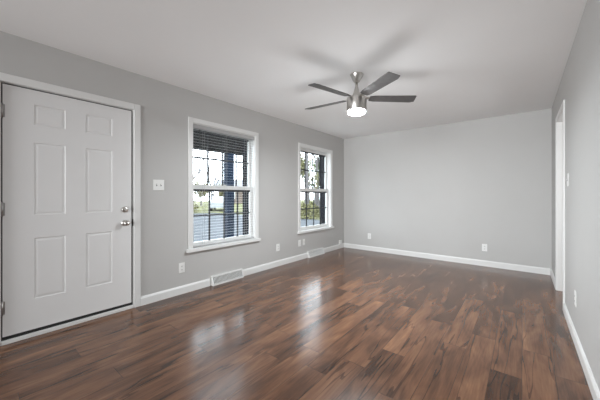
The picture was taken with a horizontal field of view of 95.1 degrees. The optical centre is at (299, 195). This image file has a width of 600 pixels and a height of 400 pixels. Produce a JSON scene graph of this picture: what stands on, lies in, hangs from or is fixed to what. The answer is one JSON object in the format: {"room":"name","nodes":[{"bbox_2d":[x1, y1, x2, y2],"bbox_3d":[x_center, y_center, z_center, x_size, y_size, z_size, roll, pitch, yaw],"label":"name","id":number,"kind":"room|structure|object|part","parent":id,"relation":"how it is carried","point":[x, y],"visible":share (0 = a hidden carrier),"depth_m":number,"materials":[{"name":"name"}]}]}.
{"room":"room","nodes":[
{"label":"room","id":0,"kind":"room"},
{"bbox_2d":[0,31,343,295],"bbox_3d":[-2.687,-0.055,1.831,0.200,2.440,11.655,0,0,39],"label":"wall","id":1,"kind":"structure","parent":0,"point":[166,108],"depth_m":3.24,"materials":[{"name":"grey paint"}]},
{"bbox_2d":[0,72,140,345],"bbox_3d":[-2.063,0.107,2.519,0.221,2.116,1.064,0,0,39],"label":"door","id":2,"kind":"structure","parent":1,"relation":"in","point":[70,159],"depth_m":2.43,"materials":[{"name":"white paint"}]},
{"bbox_3d":[-1.759,0.280,2.778,0.076,0.062,0.062,0,0,39],"label":"knob","id":3,"kind":"part","parent":2,"relation":"part of","materials":[{"name":"silver metal"}]},
{"bbox_2d":[153,180,163,189],"bbox_3d":[-1.565,-0.116,3.044,0.012,0.117,0.118,0,0,39],"label":"light switch","id":4,"kind":"object","parent":1,"relation":"attached to","point":[157,184],"visible":1,"depth_m":3.04,"materials":[{"name":"white plastic"}]},
{"bbox_2d":[179,262,184,272],"bbox_3d":[-1.399,0.857,3.251,0.008,0.117,0.072,0,0,39],"label":"wall outlet","id":5,"kind":"object","parent":1,"relation":"attached to","point":[181,265],"visible":1,"depth_m":3.25,"materials":[{"name":"white plastic"}]},
{"bbox_2d":[186,117,260,252],"bbox_3d":[-1.080,-0.133,3.820,0.305,1.637,1.174,0,0,39],"label":"window","id":6,"kind":"structure","parent":1,"relation":"in","point":[250,200],"depth_m":3.88,"materials":[{"name":"white paint"}]},
{"bbox_2d":[193,129,248,185],"bbox_3d":[-1.075,-0.487,3.816,0.008,0.710,0.924,0,0,39],"label":"window sash","id":7,"kind":"object","parent":6,"relation":"attached to","point":[207,133],"depth_m":3.82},
{"bbox_2d":[193,189,249,239],"bbox_3d":[-1.049,0.255,3.795,0.008,0.669,0.920,0,0,39],"label":"window sash","id":8,"kind":"object","parent":6,"relation":"attached to","point":[218,190],"depth_m":3.80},
{"bbox_3d":[-1.054,0.255,3.799,0.032,0.779,0.992,0,0,39],"label":"sash","id":9,"kind":"part","parent":6,"relation":"part of","materials":[{"name":"glass"}]},
{"bbox_2d":[193,124,253,246],"bbox_3d":[-1.014,-0.121,3.767,0.053,1.522,0.986,0,0,39],"label":"blind","id":10,"kind":"object","parent":6,"relation":"attached to","point":[195,126],"visible":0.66,"depth_m":3.64,"materials":[{"name":"plastic"}]},
{"bbox_3d":[-1.232,-0.106,3.505,0.045,1.460,0.002,0,0,39],"label":"ladder cord","id":11,"kind":"part","parent":10,"relation":"part of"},
{"bbox_3d":[-1.017,0.631,3.769,0.040,0.018,0.982,0,0,39],"label":"rail","id":12,"kind":"part","parent":10,"relation":"part of","materials":[{"name":"white plastic"}]},
{"bbox_3d":[-1.081,-0.484,3.821,0.032,0.795,0.992,0,0,39],"label":"sash","id":13,"kind":"part","parent":6,"relation":"part of","materials":[{"name":"glass"}]},
{"bbox_2d":[211,268,243,285],"bbox_3d":[-0.978,1.106,3.732,0.054,0.118,0.500,0,0,39],"label":"air vent","id":14,"kind":"object","parent":1,"relation":"in","point":[222,278],"visible":1,"depth_m":3.71,"materials":[{"name":"white metal"}]},
{"bbox_2d":[141,243,343,305],"bbox_3d":[-2.610,1.117,1.756,0.014,0.095,11.435,0,0,39],"label":"baseboard","id":15,"kind":"structure","parent":1,"relation":"attached to","point":[154,297],"depth_m":3.46,"materials":[{"name":"white paint"}]},
{"bbox_2d":[297,143,333,233],"bbox_3d":[0.237,-0.133,5.443,0.305,1.637,1.178,0,0,39],"label":"window","id":16,"kind":"structure","parent":1,"relation":"in","point":[326,156],"depth_m":5.63,"materials":[{"name":"white paint"}]},
{"bbox_2d":[301,151,324,188],"bbox_3d":[0.242,-0.487,5.439,0.008,0.710,0.928,0,0,39],"label":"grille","id":17,"kind":"object","parent":16,"relation":"attached to","point":[309,152],"depth_m":5.44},
{"bbox_3d":[0.237,-0.484,5.443,0.032,0.795,0.996,0,0,39],"label":"sash","id":18,"kind":"part","parent":16,"relation":"part of","materials":[{"name":"glass"}]},
{"bbox_2d":[301,191,326,225],"bbox_3d":[0.269,0.255,5.417,0.008,0.669,0.924,0,0,39],"label":"grille","id":19,"kind":"object","parent":16,"relation":"attached to","point":[306,192],"depth_m":5.46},
{"bbox_3d":[0.263,0.255,5.421,0.032,0.779,0.996,0,0,39],"label":"sash","id":20,"kind":"part","parent":16,"relation":"part of","materials":[{"name":"white paint"}]},
{"bbox_2d":[307,247,324,257],"bbox_3d":[0.318,1.106,5.327,0.054,0.118,0.500,0,0,39],"label":"air vent","id":21,"kind":"object","parent":1,"relation":"in","point":[319,251],"visible":1,"depth_m":5.31,"materials":[{"name":"white metal"}]},
{"bbox_2d":[309,249,323,256],"bbox_3d":[0.322,1.106,5.323,0.041,0.086,0.471,0,0,39],"label":"grille","id":22,"kind":"object","parent":21,"relation":"attached to","point":[315,252],"depth_m":5.31,"materials":[{"name":"white metal"}]},
{"bbox_2d":[0,0,586,138],"bbox_3d":[-0.721,-1.335,0.235,5.265,0.120,11.655,0,0,39],"label":"ceiling","id":23,"kind":"structure","parent":0,"point":[462,60],"depth_m":2.38,"materials":[{"name":"paint"}]},
{"bbox_2d":[306,72,416,116],"bbox_3d":[0.562,-1.062,2.899,1.177,0.425,1.206,0,0,39],"label":"ceiling fan","id":24,"kind":"object","parent":23,"relation":"hanging from","point":[357,102],"visible":1,"depth_m":2.81,"materials":[{"name":"silver metal"}]},
{"bbox_3d":[0.283,-1.020,3.107,0.490,0.006,0.126,0,12,35],"label":"blade","id":25,"kind":"part","parent":24,"relation":"part of","materials":[{"name":"grey wood"}]},
{"bbox_3d":[0.295,-1.020,2.660,0.490,0.006,0.126,0,12,-37],"label":"blade","id":26,"kind":"part","parent":24,"relation":"part of","materials":[{"name":"grey wood"}]},
{"bbox_3d":[0.723,-1.020,2.533,0.126,0.006,0.490,13,-4,-19],"label":"blade","id":27,"kind":"part","parent":24,"relation":"part of","materials":[{"name":"grey wood"}]},
{"bbox_3d":[0.976,-1.020,2.901,0.490,0.006,0.126,0,-12,-1],"label":"blade","id":28,"kind":"part","parent":24,"relation":"part of","materials":[{"name":"grey wood"}]},
{"bbox_2d":[0,247,592,399],"bbox_3d":[-0.650,1.225,0.164,5.065,0.120,11.435,0,0,39],"label":"floor","id":29,"kind":"structure","parent":0,"point":[344,323],"depth_m":2.18,"materials":[{"name":"brown wood"}]},
{"bbox_2d":[344,108,551,269],"bbox_3d":[2.993,-0.055,4.648,5.065,2.440,0.120,0,0,39],"label":"wall","id":30,"kind":"structure","parent":0,"point":[451,189],"depth_m":4.77,"materials":[{"name":"grey paint"}]},
{"bbox_2d":[344,243,549,274],"bbox_3d":[2.330,1.117,5.101,3.436,0.095,0.014,0,0,39],"label":"baseboard","id":31,"kind":"structure","parent":30,"relation":"attached to","point":[524,268],"depth_m":4.75,"materials":[{"name":"white paint"}]},
{"bbox_2d":[482,244,486,250],"bbox_3d":[3.042,0.859,4.526,0.072,0.117,0.008,0,0,39],"label":"wall outlet","id":32,"kind":"object","parent":30,"relation":"attached to","point":[484,246],"visible":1,"depth_m":4.52,"materials":[{"name":"white plastic"}]},
{"bbox_2d":[552,0,599,390],"bbox_3d":[0.119,-0.055,-0.460,0.115,2.440,11.435,0,0,39],"label":"wall","id":33,"kind":"structure","parent":0,"point":[579,86],"depth_m":1.93,"materials":[{"name":"grey paint"}]},
{"bbox_2d":[555,100,564,303],"bbox_3d":[2.954,0.105,3.040,0.128,2.120,0.875,0,0,39],"label":"door frame","id":34,"kind":"structure","parent":33,"relation":"attached to","point":[560,118],"depth_m":3.35,"materials":[{"name":"white paint"}]},
{"bbox_2d":[550,269,599,399],"bbox_3d":[0.069,1.117,-0.420,0.014,0.095,11.435,0,0,39],"label":"baseboard","id":35,"kind":"structure","parent":33,"relation":"attached to","point":[594,390],"depth_m":1.88,"materials":[{"name":"white paint"}]},
{"bbox_2d":[574,290,576,306],"bbox_3d":[2.179,0.815,2.173,0.008,0.117,0.072,0,0,39],"label":"wall outlet","id":36,"kind":"object","parent":33,"relation":"attached to","point":[575,292],"visible":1,"depth_m":2.15,"materials":[{"name":"white plastic"}]},
{"label":"outside","id":37,"kind":"structure","parent":0,"visible":0},
{"bbox_2d":[193,213,319,241],"bbox_3d":[-8.140,1.575,12.088,16.400,0.020,20.500,0,0,39],"label":"driveway","id":38,"kind":"structure","parent":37,"point":[198,220],"depth_m":14.32,"materials":[{"name":"concrete"}]},
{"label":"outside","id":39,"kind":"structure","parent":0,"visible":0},
{"bbox_2d":[193,200,319,219],"bbox_3d":[-12.348,1.685,45.462,69.780,0.200,105.000,0,0,39],"label":"lawn","id":40,"kind":"structure","parent":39,"point":[201,208],"depth_m":31.08,"materials":[{"name":"green plant"}]},
{"bbox_2d":[193,157,205,179],"bbox_3d":[-10.925,-1.325,26.165,3.987,5.819,2.389,0,0,-3],"label":"bare tree","id":41,"kind":"object","parent":40,"relation":"on","point":[202,169],"visible":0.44,"depth_m":26.39,"materials":[{"name":"grey plant"}]},
{"bbox_2d":[193,181,210,205],"bbox_3d":[-15.418,-0.373,42.867,3.491,3.916,3.362,0,0,39],"label":"leafy tree","id":42,"kind":"object","parent":40,"relation":"on","point":[200,193],"visible":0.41,"depth_m":42.47,"materials":[{"name":"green plant"}]},
{"bbox_2d":[201,151,221,199],"bbox_3d":[-9.692,-1.891,32.859,2.602,6.953,4.480,0,0,18],"label":"bare tree","id":43,"kind":"object","parent":40,"relation":"on","point":[206,151],"visible":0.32,"depth_m":33.01,"materials":[{"name":"grey plant"}]},
{"bbox_2d":[210,197,222,210],"bbox_3d":[-8.483,0.840,29.459,1.818,1.449,4.450,0,0,-11],"label":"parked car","id":44,"kind":"object","parent":40,"relation":"on","point":[216,202],"visible":0.56,"depth_m":27.32,"materials":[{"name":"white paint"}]},
{"bbox_2d":[217,180,242,203],"bbox_3d":[-10.760,-0.865,58.345,13.000,4.900,9.000,0,0,-11],"label":"house","id":45,"kind":"structure","parent":40,"relation":"on","point":[239,182],"depth_m":54.12,"materials":[{"name":"beige brick"}]},
{"bbox_2d":[305,153,308,217],"bbox_3d":[-0.218,-6.960,18.836,3.613,17.091,7.725,0,0,-13],"label":"bare tree","id":46,"kind":"object","parent":40,"relation":"on","point":[307,176],"visible":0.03,"depth_m":19.73,"materials":[{"name":"grey plant"}]},
{"bbox_2d":[301,153,314,200],"bbox_3d":[0.500,-1.700,32.134,3.147,6.571,6.336,0,0,8],"label":"leafy tree","id":47,"kind":"object","parent":40,"relation":"on","point":[302,160],"visible":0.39,"depth_m":32.09,"materials":[{"name":"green plant"}]},
{"bbox_2d":[301,201,318,211],"bbox_3d":[0.624,1.011,24.504,2.266,1.216,2.315,0,0,39],"label":"shrub","id":48,"kind":"object","parent":40,"relation":"on","point":[311,202],"visible":0.12,"depth_m":24.36,"materials":[{"name":"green plant"}]},
{"bbox_2d":[301,204,319,218],"bbox_3d":[0.458,1.054,18.698,1.920,1.121,1.972,0,0,39],"label":"shrub","id":49,"kind":"object","parent":40,"relation":"on","point":[309,211],"visible":0.56,"depth_m":18.35,"materials":[{"name":"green plant"}]},
{"bbox_2d":[301,158,319,203],"bbox_3d":[1.501,-2.465,45.961,7.824,8.099,3.324,0,0,0],"label":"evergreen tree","id":50,"kind":"object","parent":40,"relation":"on","point":[314,164],"visible":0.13,"depth_m":45.94,"materials":[{"name":"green plant"}]},
{"bbox_2d":[303,172,319,188],"bbox_3d":[2.315,-0.589,22.514,4.143,4.348,3.647,0,0,39],"label":"leafy tree","id":51,"kind":"object","parent":40,"relation":"on","point":[317,174],"visible":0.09,"depth_m":22.14,"materials":[{"name":"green plant"}]},
{"bbox_2d":[313,155,319,209],"bbox_3d":[2.222,-2.375,27.184,3.756,7.920,3.688,0,0,9],"label":"bare tree","id":52,"kind":"object","parent":40,"relation":"on","point":[316,157],"visible":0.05,"depth_m":25.99,"materials":[{"name":"grey plant"}]},
{"bbox_3d":[-2.571,1.435,3.957,2.300,0.300,6.900,0,0,39],"label":"porch slab","id":53,"kind":"object","parent":40,"relation":"on","visible":0},
{"bbox_2d":[224,153,233,237],"bbox_3d":[-1.647,0.155,6.363,0.230,2.260,0.230,0,0,39],"label":"porch post","id":54,"kind":"object","parent":53,"relation":"on","point":[229,180],"visible":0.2,"depth_m":6.29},
{"bbox_2d":[193,131,242,155],"bbox_3d":[-3.192,-1.215,4.461,0.200,0.480,6.900,0,0,39],"label":"beam","id":55,"kind":"structure","parent":54,"relation":"on","point":[195,144],"depth_m":6.01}
]}

